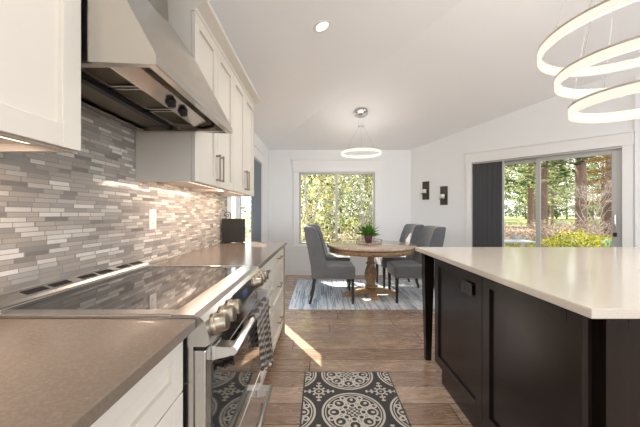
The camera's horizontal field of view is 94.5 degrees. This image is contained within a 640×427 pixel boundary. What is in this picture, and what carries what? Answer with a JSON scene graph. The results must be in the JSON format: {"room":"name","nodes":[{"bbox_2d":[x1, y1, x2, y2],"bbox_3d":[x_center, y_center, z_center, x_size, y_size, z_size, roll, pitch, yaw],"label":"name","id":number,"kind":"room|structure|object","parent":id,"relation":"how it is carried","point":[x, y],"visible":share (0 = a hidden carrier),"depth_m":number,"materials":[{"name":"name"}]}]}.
{"room":"kitchen","nodes":[
{"label":"kitchen","id":0,"kind":"room"},
{"bbox_2d":[0,106,268,294],"bbox_3d":[-1.046,-0.020,1.148,0.148,2.440,9.496,0,0,0],"label":"wall","id":1,"kind":"structure","parent":0,"point":[63,215],"depth_m":1.26,"materials":[{"name":"tile"}]},
{"bbox_2d":[0,0,80,152],"bbox_3d":[-0.814,-0.619,0.433,0.313,0.902,0.767,0,0,0],"label":"upper cabinet","id":2,"kind":"object","parent":1,"relation":"attached to","point":[40,40],"visible":0.99,"depth_m":0.71,"materials":[{"name":"beige paint"}]},
{"bbox_2d":[149,210,155,229],"bbox_3d":[-0.969,0.035,1.715,0.007,0.115,0.072,0,0,0],"label":"wall outlet","id":3,"kind":"object","parent":1,"relation":"attached to","point":[152,213],"visible":1,"depth_m":1.71,"materials":[{"name":"white plastic"}]},
{"bbox_2d":[81,0,231,133],"bbox_3d":[-0.715,-0.793,1.185,0.515,0.754,0.719,0,0,0],"label":"range hood","id":4,"kind":"object","parent":1,"relation":"attached to","point":[137,73],"visible":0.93,"depth_m":1.04,"materials":[{"name":"metal"}]},
{"bbox_2d":[135,10,233,190],"bbox_3d":[-0.797,-0.619,1.905,0.345,0.902,0.697,0,0,0],"label":"upper cabinet","id":5,"kind":"object","parent":1,"relation":"attached to","point":[172,158],"visible":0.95,"depth_m":1.61,"materials":[{"name":"beige paint"}]},
{"bbox_2d":[167,0,260,106],"bbox_3d":[-0.781,-1.101,1.508,0.378,0.062,2.915,0,0,0],"label":"trim","id":6,"kind":"structure","parent":5,"relation":"on","point":[204,10],"depth_m":1.84,"materials":[{"name":"beige paint"}]},
{"bbox_2d":[193,75,253,196],"bbox_3d":[-0.797,-0.619,2.602,0.345,0.902,0.696,0,0,0],"label":"upper cabinet","id":7,"kind":"object","parent":1,"relation":"attached to","point":[243,107],"visible":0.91,"depth_m":2.54,"materials":[{"name":"beige paint"}]},
{"bbox_2d":[227,144,264,241],"bbox_3d":[-1.030,0.087,4.160,0.140,2.225,1.980,0,0,0],"label":"door","id":8,"kind":"structure","parent":1,"relation":"in","point":[259,155],"depth_m":4.54,"materials":[{"name":"white wood"}]},
{"bbox_2d":[251,157,261,241],"bbox_3d":[-1.003,0.171,4.155,0.030,2.038,1.740,0,0,0],"label":"shade","id":9,"kind":"object","parent":1,"relation":"attached to","point":[256,199],"visible":0.56,"depth_m":4.66,"materials":[{"name":"grey fabric"}]},
{"bbox_2d":[269,150,410,269],"bbox_3d":[0.398,-0.020,5.836,2.796,2.440,0.120,0,0,0],"label":"wall","id":10,"kind":"structure","parent":0,"point":[396,164],"depth_m":5.78,"materials":[{"name":"paint"}]},
{"bbox_2d":[285,270,387,274],"bbox_3d":[0.388,1.150,5.769,2.776,0.100,0.014,0,0,0],"label":"baseboard","id":11,"kind":"structure","parent":10,"relation":"attached to","point":[287,272],"depth_m":5.76,"materials":[{"name":"white paint"}]},
{"bbox_2d":[291,159,382,250],"bbox_3d":[0.333,-0.168,5.801,1.785,1.775,0.130,0,0,0],"label":"window","id":12,"kind":"structure","parent":10,"relation":"in","point":[298,165],"depth_m":5.76,"materials":[{"name":"white wood"}]},
{"bbox_2d":[260,275,472,426],"bbox_3d":[2.540,1.240,1.148,7.320,0.080,9.496,0,0,0],"label":"floor","id":13,"kind":"structure","parent":0,"point":[390,341],"depth_m":2.47,"materials":[{"name":"brown wood"}]},
{"bbox_2d":[0,260,272,426],"bbox_3d":[-0.605,0.723,1.183,0.730,0.954,0.759,0,0,0],"label":"range","id":14,"kind":"object","parent":13,"relation":"on","point":[222,387],"visible":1,"depth_m":0.98,"materials":[{"name":"metal"}]},
{"bbox_2d":[0,266,241,318],"bbox_3d":[-0.677,0.289,1.183,0.545,0.031,0.759,0,0,0],"label":"cooktop","id":15,"kind":"object","parent":14,"relation":"in","point":[131,292],"depth_m":0.99,"materials":[{"name":"glass"}]},
{"bbox_2d":[248,296,273,370],"bbox_3d":[-0.237,0.535,1.230,0.079,0.310,0.261,0,0,0],"label":"dish towel","id":16,"kind":"object","parent":14,"relation":"hanging from","point":[259,335],"visible":0.95,"depth_m":1.20,"materials":[{"name":"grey fabric"}]},
{"bbox_2d":[90,341,182,426],"bbox_3d":[-0.664,0.757,0.406,0.662,0.886,0.772,0,0,0],"label":"base cabinet","id":17,"kind":"object","parent":13,"relation":"on","point":[156,400],"visible":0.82,"depth_m":0.67,"materials":[{"name":"beige paint"}]},
{"bbox_2d":[0,319,195,426],"bbox_3d":[-0.654,0.299,0.101,0.636,0.028,1.402,0,0,0],"label":"countertop","id":18,"kind":"structure","parent":17,"relation":"on","point":[54,372],"depth_m":0.57,"materials":[{"name":"beige stone"}]},
{"bbox_2d":[260,258,271,384],"bbox_3d":[-0.664,0.757,1.917,0.662,0.886,0.685,0,0,0],"label":"base cabinet","id":19,"kind":"object","parent":13,"relation":"on","point":[268,266],"visible":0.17,"depth_m":2.10,"materials":[{"name":"beige paint"}]},
{"bbox_2d":[150,242,286,268],"bbox_3d":[-0.654,0.299,2.281,0.636,0.028,1.438,0,0,0],"label":"countertop","id":20,"kind":"structure","parent":19,"relation":"on","point":[258,254],"depth_m":2.01,"materials":[{"name":"beige stone"}]},
{"bbox_2d":[222,219,244,242],"bbox_3d":[-0.848,0.168,2.908,0.205,0.235,0.095,0,0,0],"label":"toaster","id":21,"kind":"object","parent":20,"relation":"on","point":[233,230],"visible":0.99,"depth_m":2.86,"materials":[{"name":"black metal"}]},
{"bbox_2d":[272,246,284,351],"bbox_3d":[-0.664,0.757,2.619,0.662,0.886,0.713,0,0,0],"label":"base cabinet","id":22,"kind":"object","parent":13,"relation":"on","point":[278,261],"visible":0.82,"depth_m":2.63,"materials":[{"name":"beige paint"}]},
{"bbox_2d":[300,372,410,426],"bbox_3d":[0.199,1.196,1.777,0.628,0.008,0.914,0,0,0],"label":"runner rug","id":23,"kind":"object","parent":13,"relation":"on","point":[329,399],"visible":1,"depth_m":1.87,"materials":[{"name":"black fabric"}]},
{"bbox_2d":[288,280,434,309],"bbox_3d":[0.825,1.194,4.500,2.450,0.010,1.640,0,0,0],"label":"dining rug","id":24,"kind":"object","parent":13,"relation":"on","point":[328,294],"visible":0.51,"depth_m":4.19,"materials":[{"name":"fabric"}]},
{"bbox_2d":[308,223,349,288],"bbox_3d":[0.155,0.679,4.934,0.680,1.018,0.491,0,0,4],"label":"dining chair","id":25,"kind":"object","parent":24,"relation":"on","point":[328,256],"visible":0.27,"depth_m":4.71,"materials":[{"name":"grey fabric"}]},
{"bbox_2d":[304,225,354,303],"bbox_3d":[0.125,0.679,4.100,0.680,1.018,0.491,0,0,0],"label":"dining chair","id":26,"kind":"object","parent":24,"relation":"on","point":[321,268],"visible":0.99,"depth_m":3.86,"materials":[{"name":"grey fabric"}]},
{"bbox_2d":[327,240,416,300],"bbox_3d":[0.735,0.815,4.290,1.276,0.749,1.276,0,0,0],"label":"dining table","id":27,"kind":"object","parent":24,"relation":"on","point":[347,247],"visible":0.91,"depth_m":4.07,"materials":[{"name":"brown wood"}]},
{"bbox_2d":[356,239,382,244],"bbox_3d":[0.715,0.410,4.310,0.388,0.056,0.388,0,0,0],"label":"wire tray","id":28,"kind":"object","parent":27,"relation":"on","point":[363,242],"visible":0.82,"depth_m":4.22,"materials":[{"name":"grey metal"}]},
{"bbox_2d":[356,222,379,242],"bbox_3d":[0.700,0.270,4.316,0.391,0.315,0.405,0,0,0],"label":"potted fern","id":29,"kind":"object","parent":28,"relation":"on","point":[368,231],"visible":0.99,"depth_m":4.27,"materials":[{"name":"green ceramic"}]},
{"bbox_2d":[364,235,372,242],"bbox_3d":[0.705,0.371,4.310,0.132,0.112,0.132,0,0,0],"label":"pot","id":30,"kind":"object","parent":29,"relation":"on","point":[368,239],"depth_m":4.26,"materials":[{"name":"red ceramic"}]},
{"bbox_2d":[375,223,423,287],"bbox_3d":[1.305,0.679,4.925,0.680,1.018,0.491,0,0,-4],"label":"dining chair","id":31,"kind":"object","parent":24,"relation":"on","point":[410,233],"visible":0.48,"depth_m":4.71,"materials":[{"name":"grey fabric"}]},
{"bbox_2d":[387,225,445,302],"bbox_3d":[1.325,0.679,4.140,0.680,1.018,0.491,0,0,0],"label":"dining chair","id":32,"kind":"object","parent":24,"relation":"on","point":[432,235],"visible":0.74,"depth_m":3.92,"materials":[{"name":"grey fabric"}]},
{"bbox_2d":[422,253,639,426],"bbox_3d":[1.900,0.757,1.705,2.100,0.885,1.540,0,0,0],"label":"kitchen island","id":33,"kind":"object","parent":13,"relation":"on","point":[506,356],"visible":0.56,"depth_m":1.26,"materials":[{"name":"brown wood"}]},
{"bbox_2d":[461,279,471,296],"bbox_3d":[0.852,0.432,1.722,0.007,0.072,0.125,0,0,0],"label":"wall outlet","id":34,"kind":"object","parent":33,"relation":"attached to","point":[466,287],"visible":1,"depth_m":1.72,"materials":[{"name":"black plastic"}]},
{"bbox_2d":[415,247,639,318],"bbox_3d":[1.905,0.300,1.702,2.190,0.030,1.637,0,0,0],"label":"island countertop","id":35,"kind":"structure","parent":33,"relation":"on","point":[590,282],"depth_m":1.46,"materials":[{"name":"beige stone"}]},
{"bbox_2d":[209,0,639,149],"bbox_3d":[2.590,-2.025,1.098,7.420,1.651,9.596,0,0,0],"label":"ceiling","id":36,"kind":"structure","parent":0,"point":[424,72],"depth_m":3.40,"materials":[{"name":"paint"}]},
{"bbox_2d":[313,19,330,32],"bbox_3d":[0.018,-1.583,2.505,0.150,0.055,0.156,0,0,0],"label":"recessed light","id":37,"kind":"object","parent":36,"relation":"in","point":[321,26],"visible":1,"depth_m":2.50,"materials":[{"name":"white paint"}]},
{"bbox_2d":[354,108,367,117],"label":"pendant light","id":38,"kind":"object","parent":36,"relation":"hanging from","point":[360,112],"depth_m":4.55,"materials":[{"name":"grey metal"}]},
{"bbox_2d":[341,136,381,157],"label":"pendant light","id":39,"kind":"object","parent":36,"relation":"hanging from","point":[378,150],"depth_m":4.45,"materials":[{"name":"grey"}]},
{"bbox_2d":[537,0,639,122],"bbox_3d":[1.883,-1.449,1.750,0.970,1.638,0.970,0,0,0],"label":"ring chandelier","id":40,"kind":"object","parent":36,"relation":"hanging from","point":[581,67],"visible":1,"depth_m":1.76,"materials":[{"name":"grey"}]},
{"bbox_2d":[411,67,639,246],"bbox_3d":[3.213,-0.423,4.443,3.918,3.247,0.120,0,0,45],"label":"wall","id":41,"kind":"structure","parent":0,"point":[441,162],"depth_m":4.77,"materials":[{"name":"paint"}]},
{"bbox_2d":[421,181,428,199],"bbox_3d":[1.945,-0.430,5.516,0.130,0.340,0.132,0,0,45],"label":"candle sconce","id":42,"kind":"object","parent":41,"relation":"attached to","point":[425,185],"visible":1,"depth_m":5.54,"materials":[{"name":"brown metal"}]},
{"bbox_2d":[440,186,447,204],"bbox_3d":[2.186,-0.323,5.279,0.130,0.335,0.132,0,0,45],"label":"candle sconce","id":43,"kind":"object","parent":41,"relation":"attached to","point":[443,189],"visible":1,"depth_m":5.29,"materials":[{"name":"brown metal"}]},
{"bbox_2d":[472,146,621,246],"bbox_3d":[3.198,0.163,4.377,1.773,2.034,0.030,0,0,45],"label":"shade","id":44,"kind":"object","parent":41,"relation":"attached to","point":[488,176],"visible":0.78,"depth_m":4.79,"materials":[{"name":"grey fabric"}]},
{"bbox_2d":[464,76,635,246],"bbox_3d":[3.219,-0.250,4.394,2.018,2.900,0.141,0,0,45],"label":"door","id":45,"kind":"structure","parent":41,"relation":"in","point":[622,159],"depth_m":3.98,"materials":[{"name":"white wood"}]},
{"label":"outside","id":46,"kind":"structure","parent":0,"visible":0},
{"bbox_2d":[245,226,603,246],"bbox_3d":[10.000,1.400,6.500,160.000,0.100,53.000,0,0,0],"label":"ground","id":47,"kind":"structure","parent":46,"point":[248,239],"depth_m":19.98,"materials":[{"name":"green plant"}]},
{"bbox_2d":[231,176,334,213],"bbox_3d":[-2.456,-4.822,19.240,8.098,12.424,6.682,0,0,-25],"label":"pine tree","id":48,"kind":"object","parent":47,"relation":"on","point":[242,207],"visible":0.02,"depth_m":19.41,"materials":[{"name":"green plant"}]},
{"bbox_2d":[234,175,349,241],"bbox_3d":[-1.464,-2.153,11.004,4.431,7.496,5.294,0,0,-15],"label":"leafy tree","id":49,"kind":"object","parent":47,"relation":"on","point":[302,191],"visible":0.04,"depth_m":11.13,"materials":[{"name":"green plant"}]},
{"bbox_2d":[244,175,367,241],"bbox_3d":[-0.440,-1.128,9.284,3.871,5.630,3.621,0,0,-42],"label":"leafy tree","id":50,"kind":"object","parent":47,"relation":"on","point":[305,216],"visible":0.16,"depth_m":9.20,"materials":[{"name":"green plant"}]},
{"bbox_2d":[301,175,316,222],"bbox_3d":[-1.163,-6.365,31.310,8.352,15.530,10.122,0,0,6],"label":"pine tree","id":51,"kind":"object","parent":47,"relation":"on","point":[301,175],"visible":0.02,"depth_m":30.80,"materials":[{"name":"green plant"}]},
{"bbox_2d":[301,175,371,240],"bbox_3d":[0.536,-2.153,11.601,4.431,7.496,5.294,0,0,-11],"label":"leafy tree","id":52,"kind":"object","parent":47,"relation":"on","point":[311,182],"visible":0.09,"depth_m":11.53,"materials":[{"name":"green plant"}]},
{"bbox_2d":[302,175,371,240],"bbox_3d":[0.420,-3.133,14.458,6.777,9.595,5.672,0,0,-35],"label":"leafy tree","id":53,"kind":"object","parent":47,"relation":"on","point":[308,175],"visible":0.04,"depth_m":14.54,"materials":[{"name":"green plant"}]},
{"bbox_2d":[307,175,371,239],"bbox_3d":[1.321,-1.452,8.996,3.545,5.997,4.236,0,0,-18],"label":"leafy tree","id":54,"kind":"object","parent":47,"relation":"on","point":[361,182],"visible":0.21,"depth_m":8.87,"materials":[{"name":"green plant"}]},
{"bbox_2d":[316,175,371,241],"bbox_3d":[1.870,-1.624,11.094,4.346,6.756,4.645,0,0,-16],"label":"leafy tree","id":55,"kind":"object","parent":47,"relation":"on","point":[368,178],"visible":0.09,"depth_m":10.95,"materials":[{"name":"green plant"}]},
{"bbox_2d":[322,175,371,237],"bbox_3d":[2.828,-3.133,15.538,6.777,9.595,5.672,0,0,26],"label":"leafy tree","id":56,"kind":"object","parent":47,"relation":"on","point":[341,175],"visible":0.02,"depth_m":15.46,"materials":[{"name":"green plant"}]},
{"bbox_2d":[339,175,368,219],"bbox_3d":[4.294,-7.136,28.752,9.188,17.083,11.135,0,0,-16],"label":"pine tree","id":57,"kind":"object","parent":47,"relation":"on","point":[340,175],"visible":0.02,"depth_m":28.88,"materials":[{"name":"green plant"}]},
{"bbox_2d":[504,239,520,246],"bbox_3d":[4.694,1.008,7.703,1.150,0.694,1.142,0,0,28],"label":"shrub","id":58,"kind":"object","parent":47,"relation":"on","point":[509,244],"visible":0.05,"depth_m":7.49,"materials":[{"name":"green plant"}]},
{"bbox_2d":[504,169,531,192],"bbox_3d":[10.819,-6.365,24.143,10.122,15.530,8.352,0,0,9],"label":"pine tree","id":59,"kind":"object","parent":47,"relation":"on","point":[505,169],"visible":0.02,"depth_m":22.74,"materials":[{"name":"green plant"}]},
{"bbox_2d":[504,220,535,245],"bbox_3d":[7.612,0.800,11.405,1.388,1.106,1.390,0,0,13],"label":"dry shrub","id":60,"kind":"object","parent":47,"relation":"on","point":[505,227],"visible":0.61,"depth_m":11.32,"materials":[{"name":"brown plant"}]},
{"bbox_2d":[511,236,530,244],"bbox_3d":[9.023,1.230,13.196,0.885,0.477,0.705,0,0,43],"label":"rock","id":61,"kind":"object","parent":47,"relation":"on","point":[514,236],"visible":0.18,"depth_m":13.05,"materials":[{"name":"grey stone"}]},
{"bbox_2d":[505,238,550,246],"bbox_3d":[5.307,0.994,7.601,1.199,0.723,1.190,0,0,-3],"label":"shrub","id":62,"kind":"object","parent":47,"relation":"on","point":[532,245],"visible":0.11,"depth_m":7.49,"materials":[{"name":"green plant"}]},
{"bbox_2d":[525,215,570,240],"bbox_3d":[9.813,0.696,12.791,1.655,1.317,1.653,0,0,-19],"label":"dry shrub","id":63,"kind":"object","parent":47,"relation":"on","point":[543,222],"visible":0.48,"depth_m":12.78,"materials":[{"name":"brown plant"}]},
{"bbox_2d":[526,217,575,246],"bbox_3d":[8.390,0.748,10.790,1.521,1.212,1.523,0,0,-8],"label":"dry shrub","id":64,"kind":"object","parent":47,"relation":"on","point":[542,227],"visible":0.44,"depth_m":10.78,"materials":[{"name":"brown plant"}]},
{"bbox_2d":[526,237,576,246],"bbox_3d":[6.056,0.978,7.705,1.251,0.754,1.242,0,0,-39],"label":"shrub","id":65,"kind":"object","parent":47,"relation":"on","point":[559,239],"visible":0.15,"depth_m":7.66,"materials":[{"name":"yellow plant"}]},
{"bbox_2d":[504,159,601,227],"bbox_3d":[19.269,-8.294,26.568,10.440,19.412,12.653,0,0,25],"label":"pine tree","id":66,"kind":"object","parent":47,"relation":"on","point":[531,195],"visible":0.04,"depth_m":26.77,"materials":[{"name":"green plant"}]},
{"bbox_2d":[504,156,602,237],"bbox_3d":[12.476,-5.700,16.365,6.544,14.180,6.880,0,0,6],"label":"pine tree","id":67,"kind":"object","parent":47,"relation":"on","point":[544,169],"visible":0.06,"depth_m":16.14,"materials":[{"name":"green plant"}]},
{"bbox_2d":[522,157,588,232],"bbox_3d":[13.366,-7.903,15.093,8.589,18.611,9.030,0,0,-31],"label":"pine tree","id":68,"kind":"object","parent":47,"relation":"on","point":[580,176],"visible":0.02,"depth_m":15.20,"materials":[{"name":"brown plant"}]},
{"bbox_2d":[548,230,598,246],"bbox_3d":[7.907,0.923,9.206,1.437,0.866,1.427,0,0,-38],"label":"shrub","id":69,"kind":"object","parent":47,"relation":"on","point":[566,232],"visible":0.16,"depth_m":9.22,"materials":[{"name":"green plant"}]},
{"bbox_2d":[546,232,601,246],"bbox_3d":[6.902,0.927,8.009,1.412,0.857,1.422,0,0,15],"label":"shrub","id":70,"kind":"object","parent":47,"relation":"on","point":[558,235],"visible":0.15,"depth_m":8.02,"materials":[{"name":"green plant"}]},
{"bbox_2d":[551,180,611,233],"bbox_3d":[9.732,0.038,10.444,2.655,2.650,2.388,0,0,0],"label":"bare tree","id":71,"kind":"object","parent":47,"relation":"on","point":[602,193],"visible":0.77,"depth_m":10.51,"materials":[{"name":"brown plant"}]},
{"bbox_2d":[559,215,611,240],"bbox_3d":[9.196,0.696,10.185,1.653,1.317,1.655,0,0,-38],"label":"dry shrub","id":72,"kind":"object","parent":47,"relation":"on","point":[592,230],"visible":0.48,"depth_m":10.15,"materials":[{"name":"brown plant"}]},
{"bbox_2d":[563,234,611,246],"bbox_3d":[6.605,0.923,6.993,1.427,0.866,1.437,0,0,-31],"label":"shrub","id":73,"kind":"object","parent":47,"relation":"on","point":[595,235],"visible":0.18,"depth_m":7.07,"materials":[{"name":"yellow plant"}]},
{"bbox_2d":[573,215,611,238],"bbox_3d":[10.784,0.696,11.398,1.653,1.317,1.655,0,0,29],"label":"dry shrub","id":74,"kind":"object","parent":47,"relation":"on","point":[606,224],"visible":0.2,"depth_m":11.40,"materials":[{"name":"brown plant"}]},
{"bbox_2d":[581,154,611,237],"bbox_3d":[11.422,-2.225,11.712,1.642,7.150,1.648,0,0,-4],"label":"larch","id":75,"kind":"object","parent":47,"relation":"on","point":[607,170],"visible":0.23,"depth_m":11.64,"materials":[{"name":"brown plant"}]},
{"bbox_2d":[602,239,611,246],"bbox_3d":[6.950,0.725,7.150,0.230,0.230,0.230,0,0,0],"label":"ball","id":76,"kind":"object","parent":47,"relation":"on","point":[607,239],"visible":0.28,"depth_m":7.08,"materials":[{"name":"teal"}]},
{"bbox_3d":[4.275,1.340,5.319,5.385,0.020,5.362,0,0,0],"label":"patio","id":77,"kind":"object","parent":47,"relation":"on","visible":0},
{"bbox_2d":[504,240,535,246],"bbox_3d":[3.925,0.940,6.000,0.750,0.780,0.500,0,0,0],"label":"patio table","id":78,"kind":"object","parent":77,"relation":"on","point":[522,242],"visible":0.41,"depth_m":5.82,"materials":[{"name":"silver metal"}]},
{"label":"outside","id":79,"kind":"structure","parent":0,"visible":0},
{"bbox_2d":[231,215,602,225],"bbox_3d":[30.000,1.400,136.500,380.000,0.100,207.000,0,0,0],"label":"lawn","id":80,"kind":"structure","parent":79,"point":[512,220],"depth_m":57.09,"materials":[{"name":"green plant"}]},
{"bbox_2d":[504,205,512,216],"bbox_3d":[44.164,-0.620,73.341,6.557,3.994,6.509,0,0,30],"label":"thicket","id":81,"kind":"object","parent":80,"relation":"on","point":[505,211],"visible":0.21,"depth_m":71.39,"materials":[{"name":"green plant"}]},
{"bbox_2d":[504,165,522,200],"bbox_3d":[33.955,-7.853,56.208,8.981,18.510,8.543,0,0,39],"label":"pine tree","id":82,"kind":"object","parent":80,"relation":"on","point":[506,165],"visible":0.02,"depth_m":54.25,"materials":[{"name":"green plant"}]},
{"bbox_2d":[505,183,523,218],"bbox_3d":[53.089,-3.983,79.992,7.881,11.414,6.511,0,0,26],"label":"leafy tree","id":83,"kind":"object","parent":80,"relation":"on","point":[509,183],"visible":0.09,"depth_m":79.86,"materials":[{"name":"green plant"}]},
{"bbox_2d":[504,172,526,212],"bbox_3d":[39.967,-6.315,66.095,10.058,15.430,8.299,0,0,27],"label":"pine tree","id":84,"kind":"object","parent":80,"relation":"on","point":[507,196],"visible":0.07,"depth_m":64.77,"materials":[{"name":"green plant"}]},
{"bbox_2d":[511,164,527,218],"bbox_3d":[51.652,-6.053,74.340,9.713,14.901,8.014,0,0,-32],"label":"pine tree","id":85,"kind":"object","parent":80,"relation":"on","point":[517,204],"visible":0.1,"depth_m":74.41,"materials":[{"name":"green plant"}]},
{"bbox_2d":[512,203,527,217],"bbox_3d":[48.453,-0.620,69.248,6.557,3.994,6.509,0,0,-4],"label":"thicket","id":86,"kind":"object","parent":80,"relation":"on","point":[523,213],"visible":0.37,"depth_m":69.39,"materials":[{"name":"green plant"}]},
{"bbox_2d":[509,163,568,219],"bbox_3d":[34.830,-7.571,47.737,8.706,17.944,8.281,0,0,-28],"label":"pine tree","id":87,"kind":"object","parent":80,"relation":"on","point":[517,189],"visible":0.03,"depth_m":47.65,"materials":[{"name":"green plant"}]},
{"bbox_2d":[507,164,572,211],"bbox_3d":[41.752,-6.911,56.356,10.839,16.630,8.944,0,0,35],"label":"pine tree","id":88,"kind":"object","parent":80,"relation":"on","point":[526,191],"visible":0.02,"depth_m":56.84,"materials":[{"name":"green plant"}]},
{"bbox_2d":[523,185,568,218],"bbox_3d":[51.237,-6.138,67.180,8.106,15.073,9.824,0,0,-34],"label":"pine tree","id":89,"kind":"object","parent":80,"relation":"on","point":[550,185],"visible":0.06,"depth_m":66.85,"materials":[{"name":"green plant"}]},
{"bbox_2d":[505,159,595,224],"bbox_3d":[28.183,-5.381,36.133,8.832,13.549,7.287,0,0,5],"label":"pine tree","id":90,"kind":"object","parent":80,"relation":"on","point":[570,185],"visible":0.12,"depth_m":36.03,"materials":[{"name":"green plant"}]},
{"bbox_2d":[548,205,557,216],"bbox_3d":[52.790,-0.620,70.420,6.509,3.994,6.557,0,0,-1],"label":"thicket","id":91,"kind":"object","parent":80,"relation":"on","point":[555,208],"visible":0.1,"depth_m":68.25,"materials":[{"name":"green plant"}]},
{"bbox_2d":[549,204,572,218],"bbox_3d":[57.148,-0.620,71.495,6.557,3.994,6.509,0,0,-17],"label":"thicket","id":92,"kind":"object","parent":80,"relation":"on","point":[559,209],"visible":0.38,"depth_m":70.02,"materials":[{"name":"green plant"}]},
{"bbox_2d":[554,165,574,218],"bbox_3d":[60.219,-5.298,72.147,8.723,13.382,7.197,0,0,-8],"label":"pine tree","id":93,"kind":"object","parent":80,"relation":"on","point":[571,201],"visible":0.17,"depth_m":71.47,"materials":[{"name":"green plant"}]},
{"bbox_2d":[565,155,604,222],"bbox_3d":[39.206,-7.462,41.332,8.600,17.724,8.180,0,0,-9],"label":"pine tree","id":94,"kind":"object","parent":80,"relation":"on","point":[591,174],"visible":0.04,"depth_m":41.25,"materials":[{"name":"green plant"}]},
{"bbox_2d":[572,205,600,218],"bbox_3d":[61.433,-0.620,67.460,6.509,3.994,6.557,0,0,30],"label":"thicket","id":95,"kind":"object","parent":80,"relation":"on","point":[590,213],"visible":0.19,"depth_m":67.22,"materials":[{"name":"green plant"}]},
{"bbox_2d":[570,163,604,219],"bbox_3d":[53.408,-5.452,57.667,7.364,13.691,8.924,0,0,36],"label":"pine tree","id":96,"kind":"object","parent":80,"relation":"on","point":[595,188],"visible":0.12,"depth_m":57.76,"materials":[{"name":"green plant"}]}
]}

